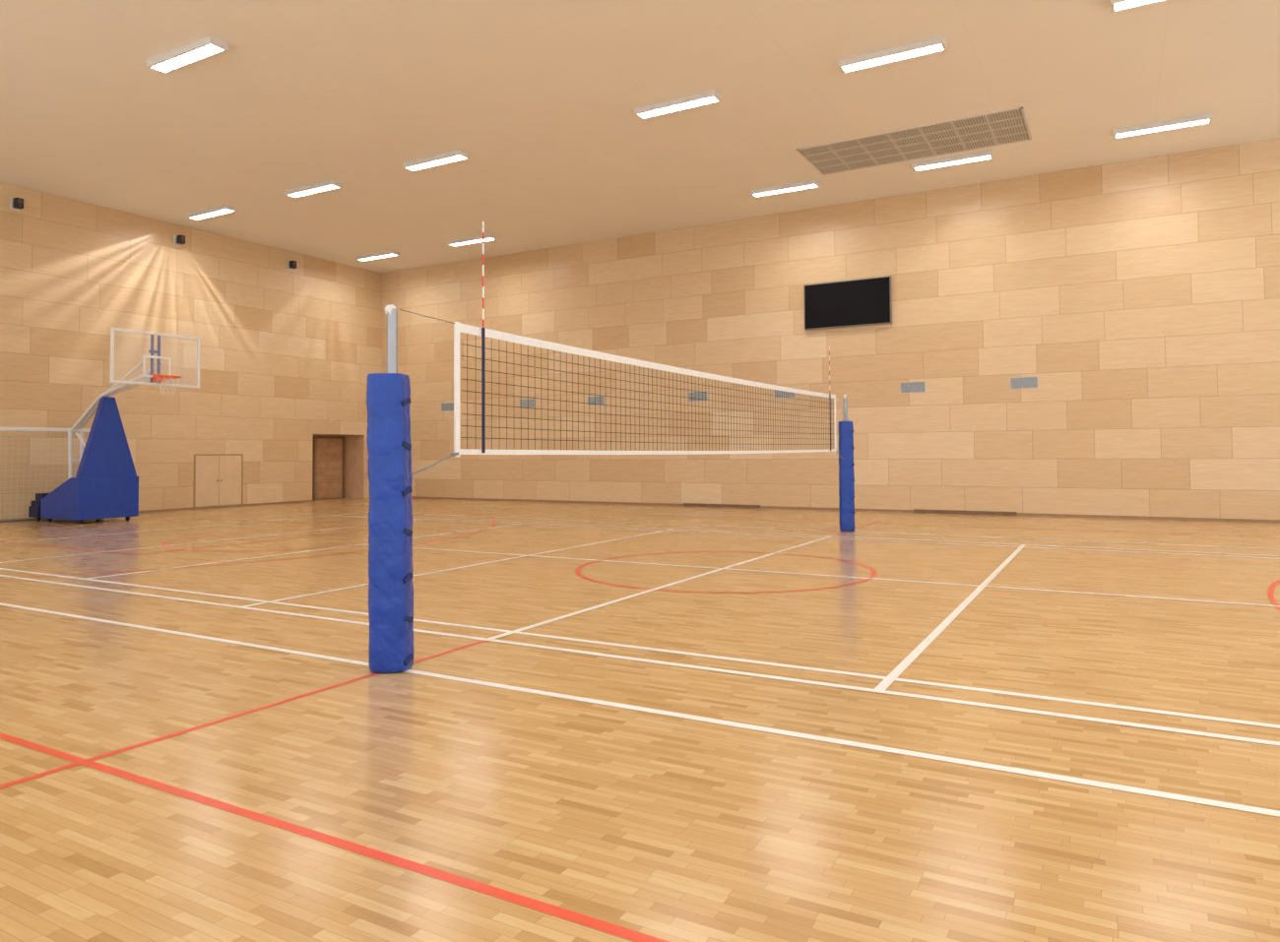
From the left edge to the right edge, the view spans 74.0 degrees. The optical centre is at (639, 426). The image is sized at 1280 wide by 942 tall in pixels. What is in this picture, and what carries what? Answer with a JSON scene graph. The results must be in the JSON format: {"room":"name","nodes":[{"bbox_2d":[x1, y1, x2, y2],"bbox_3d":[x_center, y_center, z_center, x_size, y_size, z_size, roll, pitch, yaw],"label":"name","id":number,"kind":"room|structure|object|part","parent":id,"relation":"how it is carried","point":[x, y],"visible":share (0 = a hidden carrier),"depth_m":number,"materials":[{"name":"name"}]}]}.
{"room":"indoor sports hall","nodes":[
{"label":"indoor sports hall","id":0,"kind":"room"},
{"bbox_2d":[0,182,382,519],"bbox_3d":[-14.672,-1.647,18.723,1.050,7.500,22.730,-1,-2,29],"label":"wall","id":1,"kind":"structure","parent":0,"point":[288,356],"depth_m":22.15,"materials":[{"name":"brown wood"}]},
{"bbox_2d":[9,197,23,210],"bbox_3d":[-13.884,-4.977,18.935,0.250,0.250,0.190,-1,-2,29],"label":"wall speaker","id":2,"kind":"object","parent":1,"relation":"attached to","point":[17,204],"visible":1,"depth_m":18.89,"materials":[{"name":"black plastic"}]},
{"bbox_2d":[17,198,23,206],"bbox_3d":[-13.779,-4.975,18.876,0.010,0.178,0.110,-1,-2,29],"label":"grille","id":3,"kind":"object","parent":2,"relation":"attached to","point":[20,201],"depth_m":18.88,"materials":[{"name":"black metal"}]},
{"bbox_2d":[0,500,312,522],"bbox_3d":[-14.868,2.029,17.139,0.015,0.060,19.950,-1,-2,29],"label":"baseboard","id":4,"kind":"structure","parent":1,"relation":"attached to","point":[303,501],"depth_m":22.85,"materials":[{"name":"brown wood"}]},
{"bbox_2d":[173,235,185,246],"bbox_3d":[-12.036,-4.890,22.208,0.250,0.250,0.190,-1,-2,29],"label":"wall speaker","id":5,"kind":"object","parent":1,"relation":"attached to","point":[179,240],"visible":1,"depth_m":22.16,"materials":[{"name":"black plastic"}]},
{"bbox_2d":[192,453,243,509],"bbox_3d":[-11.476,1.468,23.148,0.045,1.440,1.440,-1,-2,29],"label":"double door","id":6,"kind":"structure","parent":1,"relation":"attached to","point":[207,492],"depth_m":23.12,"materials":[{"name":"brown wood"}]},
{"bbox_3d":[-11.657,1.460,22.855,0.018,1.350,0.663,-1,-2,29],"label":"door","id":7,"kind":"part","parent":6,"relation":"part of","materials":[{"name":"brown wood"}]},
{"bbox_3d":[-11.319,1.476,23.453,0.018,1.350,0.663,-1,-2,29],"label":"door","id":8,"kind":"part","parent":6,"relation":"part of","materials":[{"name":"brown wood"}]},
{"bbox_2d":[286,260,296,269],"bbox_3d":[-10.336,-4.810,25.221,0.250,0.250,0.190,-1,-2,29],"label":"wall speaker","id":9,"kind":"object","parent":1,"relation":"attached to","point":[290,265],"visible":1,"depth_m":25.17,"materials":[{"name":"black plastic"}]},
{"bbox_2d":[312,436,345,500],"bbox_3d":[-10.068,1.320,27.514,0.114,2.040,1.260,-1,-2,29],"label":"door","id":10,"kind":"structure","parent":1,"relation":"in","point":[328,455],"depth_m":27.47,"materials":[{"name":"brown wood"}]},
{"bbox_2d":[345,435,364,498],"bbox_3d":[-9.364,1.321,27.854,0.850,2.050,0.014,-1,-2,29],"label":"trim","id":11,"kind":"structure","parent":1,"relation":"attached to","point":[354,445],"depth_m":27.84,"materials":[{"name":"brown wood"}]},
{"bbox_2d":[0,498,1279,941],"bbox_3d":[-1.056,1.784,10.946,32.125,0.003,22.730,-1,-2,29],"label":"floor","id":12,"kind":"structure","parent":0,"point":[607,723],"depth_m":4.48,"materials":[{"name":"brown wood"}]},
{"bbox_2d":[0,426,90,521],"bbox_3d":[-13.576,1.059,18.761,0.608,2.080,3.160,-1,-2,29],"label":"goal","id":13,"kind":"object","parent":12,"relation":"on","point":[3,428],"visible":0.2,"depth_m":18.87,"materials":[{"name":"metal"}]},
{"bbox_3d":[-13.346,1.053,18.632,0.080,2.080,3.160,-1,-2,29],"label":"frame","id":14,"kind":"part","parent":13,"relation":"part of","materials":[{"name":"white metal"}]},
{"bbox_2d":[28,326,200,523],"bbox_3d":[-11.342,0.077,18.285,4.371,3.985,1.860,-1,-2,29],"label":"basketball hoop","id":15,"kind":"object","parent":12,"relation":"on","point":[105,484],"visible":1,"depth_m":18.31,"materials":[{"name":"blue plastic"}]},
{"bbox_3d":[-9.989,-1.396,17.560,0.050,1.100,1.860,-1,-2,29],"label":"frame","id":16,"kind":"part","parent":15,"relation":"part of","materials":[{"name":"white metal"}]},
{"bbox_2d":[366,304,414,672],"bbox_3d":[-1.681,0.401,5.746,0.306,2.462,0.275,0,-2,2],"label":"post","id":17,"kind":"object","parent":12,"relation":"on","point":[391,649],"visible":1,"depth_m":5.63,"materials":[{"name":"metal"}]},
{"bbox_2d":[837,394,855,531],"bbox_3d":[3.727,0.655,15.324,0.278,2.462,0.275,-1,-2,9],"label":"post","id":18,"kind":"object","parent":12,"relation":"on","point":[846,431],"visible":1,"depth_m":15.20,"materials":[{"name":"metal"}]},
{"bbox_2d":[399,221,843,474],"bbox_3d":[1.020,-0.512,10.565,0.045,1.956,10.860,-1,-2,29],"label":"net","id":19,"kind":"object","parent":18,"relation":"attached to","point":[459,328],"visible":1,"depth_m":7.99,"materials":[{"name":"white fabric"}]},
{"bbox_2d":[0,0,1279,273],"bbox_3d":[-0.726,-5.817,11.077,31.320,0.200,22.930,-1,-2,29],"label":"ceiling","id":20,"kind":"structure","parent":0,"point":[542,96],"depth_m":14.61,"materials":[{"name":"white paint"}]},
{"bbox_2d":[146,36,228,73],"bbox_3d":[-6.817,-5.580,12.768,1.560,0.095,0.290,-1,-2,29],"label":"ceiling light","id":21,"kind":"object","parent":20,"relation":"attached to","point":[210,46],"visible":1,"depth_m":12.69,"materials":[{"name":"white plastic"}]},
{"bbox_2d":[152,44,222,71],"bbox_3d":[-6.816,-5.558,12.768,1.464,0.024,0.210,-1,-2,29],"label":"diffuser","id":22,"kind":"object","parent":21,"relation":"attached to","point":[187,55],"depth_m":12.73,"materials":[{"name":"white plastic"}]},
{"bbox_2d":[187,204,236,220],"bbox_3d":[-10.633,-5.306,21.059,1.560,0.095,0.290,-1,-2,29],"label":"ceiling light","id":23,"kind":"object","parent":20,"relation":"attached to","point":[223,210],"visible":1,"depth_m":20.96,"materials":[{"name":"white plastic"}]},
{"bbox_2d":[192,209,232,219],"bbox_3d":[-10.632,-5.285,21.059,1.464,0.024,0.210,-1,-2,29],"label":"diffuser","id":24,"kind":"object","parent":23,"relation":"attached to","point":[206,214],"depth_m":21.03,"materials":[{"name":"white plastic"}]},
{"bbox_2d":[284,180,342,197],"bbox_3d":[-7.410,-5.381,19.243,1.560,0.095,0.290,-1,-2,29],"label":"ceiling light","id":25,"kind":"object","parent":20,"relation":"attached to","point":[329,185],"visible":1,"depth_m":19.15,"materials":[{"name":"white plastic"}]},
{"bbox_2d":[290,185,336,196],"bbox_3d":[-7.410,-5.360,19.242,1.464,0.024,0.210,-1,-2,29],"label":"diffuser","id":26,"kind":"object","parent":25,"relation":"attached to","point":[310,189],"depth_m":19.21,"materials":[{"name":"white plastic"}]},
{"bbox_2d":[355,251,399,261],"bbox_3d":[-7.969,-5.181,25.778,1.560,0.095,0.290,-1,-2,29],"label":"ceiling light","id":27,"kind":"object","parent":20,"relation":"attached to","point":[387,254],"visible":1,"depth_m":25.68,"materials":[{"name":"white plastic"}]},
{"bbox_2d":[402,149,469,171],"bbox_3d":[-4.188,-5.456,17.426,1.560,0.095,0.290,-1,-2,29],"label":"ceiling light","id":28,"kind":"object","parent":20,"relation":"attached to","point":[457,156],"visible":1,"depth_m":17.34,"materials":[{"name":"white plastic"}]},
{"bbox_2d":[407,155,465,170],"bbox_3d":[-4.188,-5.435,17.425,1.464,0.024,0.210,-1,-2,29],"label":"diffuser","id":29,"kind":"object","parent":28,"relation":"attached to","point":[431,161],"depth_m":17.39,"materials":[{"name":"white plastic"}]},
{"bbox_2d":[447,234,497,247],"bbox_3d":[-4.747,-5.256,23.962,1.560,0.095,0.290,-1,-2,29],"label":"ceiling light","id":30,"kind":"object","parent":20,"relation":"attached to","point":[488,237],"visible":0.98,"depth_m":23.89,"materials":[{"name":"white plastic"}]},
{"bbox_2d":[634,89,721,120],"bbox_3d":[0.646,-5.569,14.701,1.560,0.095,0.290,-1,-2,29],"label":"ceiling light","id":31,"kind":"object","parent":20,"relation":"attached to","point":[712,96],"visible":1,"depth_m":14.63,"materials":[{"name":"white plastic"}]},
{"bbox_2d":[639,96,716,118],"bbox_3d":[0.646,-5.547,14.700,1.464,0.024,0.210,-1,-2,29],"label":"diffuser","id":32,"kind":"object","parent":31,"relation":"attached to","point":[687,102],"depth_m":14.67,"materials":[{"name":"white plastic"}]},
{"bbox_2d":[750,179,820,197],"bbox_3d":[3.309,-5.443,19.420,1.560,0.095,0.290,-1,-2,29],"label":"ceiling light","id":33,"kind":"object","parent":20,"relation":"attached to","point":[809,184],"visible":1,"depth_m":19.34,"materials":[{"name":"white plastic"}]},
{"bbox_2d":[754,184,817,195],"bbox_3d":[3.309,-5.422,19.419,1.464,0.024,0.210,-1,-2,29],"label":"diffuser","id":34,"kind":"object","parent":33,"relation":"attached to","point":[786,188],"depth_m":19.38,"materials":[{"name":"white plastic"}]},
{"bbox_2d":[837,36,947,73],"bbox_3d":[3.825,-5.643,12.909,1.560,0.095,0.290,-1,-2,29],"label":"ceiling light","id":35,"kind":"object","parent":20,"relation":"attached to","point":[938,44],"visible":1,"depth_m":12.84,"materials":[{"name":"paint"}]},
{"bbox_2d":[842,44,942,71],"bbox_3d":[3.825,-5.621,12.908,1.464,0.024,0.210,-1,-2,29],"label":"diffuser","id":36,"kind":"object","parent":35,"relation":"attached to","point":[909,51],"depth_m":12.87,"materials":[{"name":"white plastic"}]},
{"bbox_2d":[796,106,1031,175],"bbox_3d":[5.379,-5.574,16.762,4.160,0.020,1.780,-1,-2,29],"label":"ceiling vent","id":37,"kind":"object","parent":20,"relation":"in","point":[1008,126],"visible":1,"depth_m":16.65,"materials":[{"name":"beige metal"}]},
{"bbox_2d":[912,150,993,171],"bbox_3d":[6.488,-5.517,17.628,1.560,0.095,0.290,-1,-2,29],"label":"ceiling light","id":38,"kind":"object","parent":20,"relation":"attached to","point":[988,155],"visible":1,"depth_m":17.56,"materials":[{"name":"white plastic"}]},
{"bbox_2d":[915,155,990,170],"bbox_3d":[6.488,-5.496,17.627,1.464,0.024,0.210,-1,-2,29],"label":"diffuser","id":39,"kind":"object","parent":38,"relation":"attached to","point":[958,160],"depth_m":17.60,"materials":[{"name":"white plastic"}]},
{"bbox_2d":[1110,0,1167,12],"bbox_3d":[7.047,-5.718,11.092,1.560,0.095,0.290,-1,-2,29],"label":"ceiling light","id":40,"kind":"object","parent":20,"relation":"attached to","point":[1116,5],"visible":1,"depth_m":11.37,"materials":[{"name":"white plastic"}]},
{"bbox_2d":[1114,0,1156,9],"bbox_3d":[7.047,-5.696,11.091,1.464,0.024,0.210,-1,-2,29],"label":"diffuser","id":41,"kind":"object","parent":40,"relation":"attached to","point":[1119,4],"depth_m":11.37,"materials":[{"name":"white plastic"}]},
{"bbox_2d":[1113,113,1212,138],"bbox_3d":[9.710,-5.592,15.811,1.560,0.095,0.290,-1,-2,29],"label":"ceiling light","id":42,"kind":"object","parent":20,"relation":"attached to","point":[1202,119],"visible":1,"depth_m":15.74,"materials":[{"name":"white plastic"}]},
{"bbox_2d":[1116,119,1209,137],"bbox_3d":[9.710,-5.571,15.810,1.464,0.024,0.210,-1,-2,29],"label":"diffuser","id":43,"kind":"object","parent":42,"relation":"attached to","point":[1173,124],"depth_m":15.77,"materials":[{"name":"white plastic"}]},
{"bbox_2d":[382,137,1279,519],"bbox_3d":[4.883,-1.706,20.856,31.320,7.500,0.200,-1,-2,29],"label":"wall","id":44,"kind":"structure","parent":0,"point":[1141,296],"depth_m":19.80,"materials":[{"name":"brown wood"}]},
{"bbox_2d":[441,402,453,411],"bbox_3d":[-6.086,-0.629,26.895,0.570,0.260,0.015,-1,-2,29],"label":"air vent","id":45,"kind":"object","parent":44,"relation":"in","point":[445,407],"visible":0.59,"depth_m":26.91,"materials":[{"name":"grey metal"}]},
{"bbox_2d":[519,398,535,408],"bbox_3d":[-3.369,-0.693,25.363,0.570,0.260,0.015,-1,-2,29],"label":"air vent","id":46,"kind":"object","parent":44,"relation":"in","point":[532,402],"visible":0.96,"depth_m":25.36,"materials":[{"name":"grey metal"}]},
{"bbox_2d":[587,395,604,405],"bbox_3d":[-1.252,-0.742,24.169,0.570,0.260,0.015,-1,-2,29],"label":"air vent","id":47,"kind":"object","parent":44,"relation":"in","point":[591,400],"visible":0.85,"depth_m":24.16,"materials":[{"name":"grey metal"}]},
{"bbox_2d":[688,390,707,401],"bbox_3d":[1.543,-0.807,22.593,0.570,0.260,0.015,-1,-2,29],"label":"air vent","id":48,"kind":"object","parent":44,"relation":"in","point":[695,396],"visible":0.9,"depth_m":22.60,"materials":[{"name":"grey metal"}]},
{"bbox_2d":[683,503,760,508],"bbox_3d":[2.112,2.063,22.179,2.200,0.080,0.015,-1,-2,29],"label":"air vent","id":49,"kind":"object","parent":44,"relation":"attached to","point":[684,504],"depth_m":22.15,"materials":[{"name":"brown metal"}]},
{"bbox_2d":[773,386,795,398],"bbox_3d":[3.651,-0.856,21.405,0.570,0.260,0.015,-1,-2,29],"label":"air vent","id":50,"kind":"object","parent":44,"relation":"in","point":[778,393],"visible":0.52,"depth_m":21.42,"materials":[{"name":"grey metal"}]},
{"bbox_2d":[411,496,1279,522],"bbox_3d":[4.941,2.008,20.601,31.120,0.060,0.015,-1,-2,29],"label":"baseboard","id":51,"kind":"structure","parent":44,"relation":"attached to","point":[489,499],"depth_m":20.09,"materials":[{"name":"brown wood"}]},
{"bbox_2d":[803,275,892,330],"bbox_3d":[5.027,-2.984,20.625,2.120,1.120,0.120,-1,-2,29],"label":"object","id":52,"kind":"object","parent":44,"relation":"attached to","point":[863,301],"visible":1,"depth_m":20.55,"materials":[{"name":"black plastic"}]},
{"bbox_2d":[899,381,925,393],"bbox_3d":[6.386,-0.920,19.863,0.570,0.260,0.015,-1,-2,29],"label":"air vent","id":53,"kind":"object","parent":44,"relation":"in","point":[905,387],"visible":1,"depth_m":19.86,"materials":[{"name":"grey metal"}]},
{"bbox_2d":[913,509,1017,515],"bbox_3d":[7.337,1.942,19.233,2.200,0.080,0.015,-1,-2,29],"label":"air vent","id":54,"kind":"object","parent":44,"relation":"attached to","point":[915,510],"depth_m":19.19,"materials":[{"name":"brown metal"}]},
{"bbox_2d":[1010,376,1038,388],"bbox_3d":[8.459,-0.968,18.695,0.570,0.260,0.015,-1,-2,29],"label":"air vent","id":55,"kind":"object","parent":44,"relation":"in","point":[1032,382],"visible":1,"depth_m":18.69,"materials":[{"name":"grey metal"}]}
]}

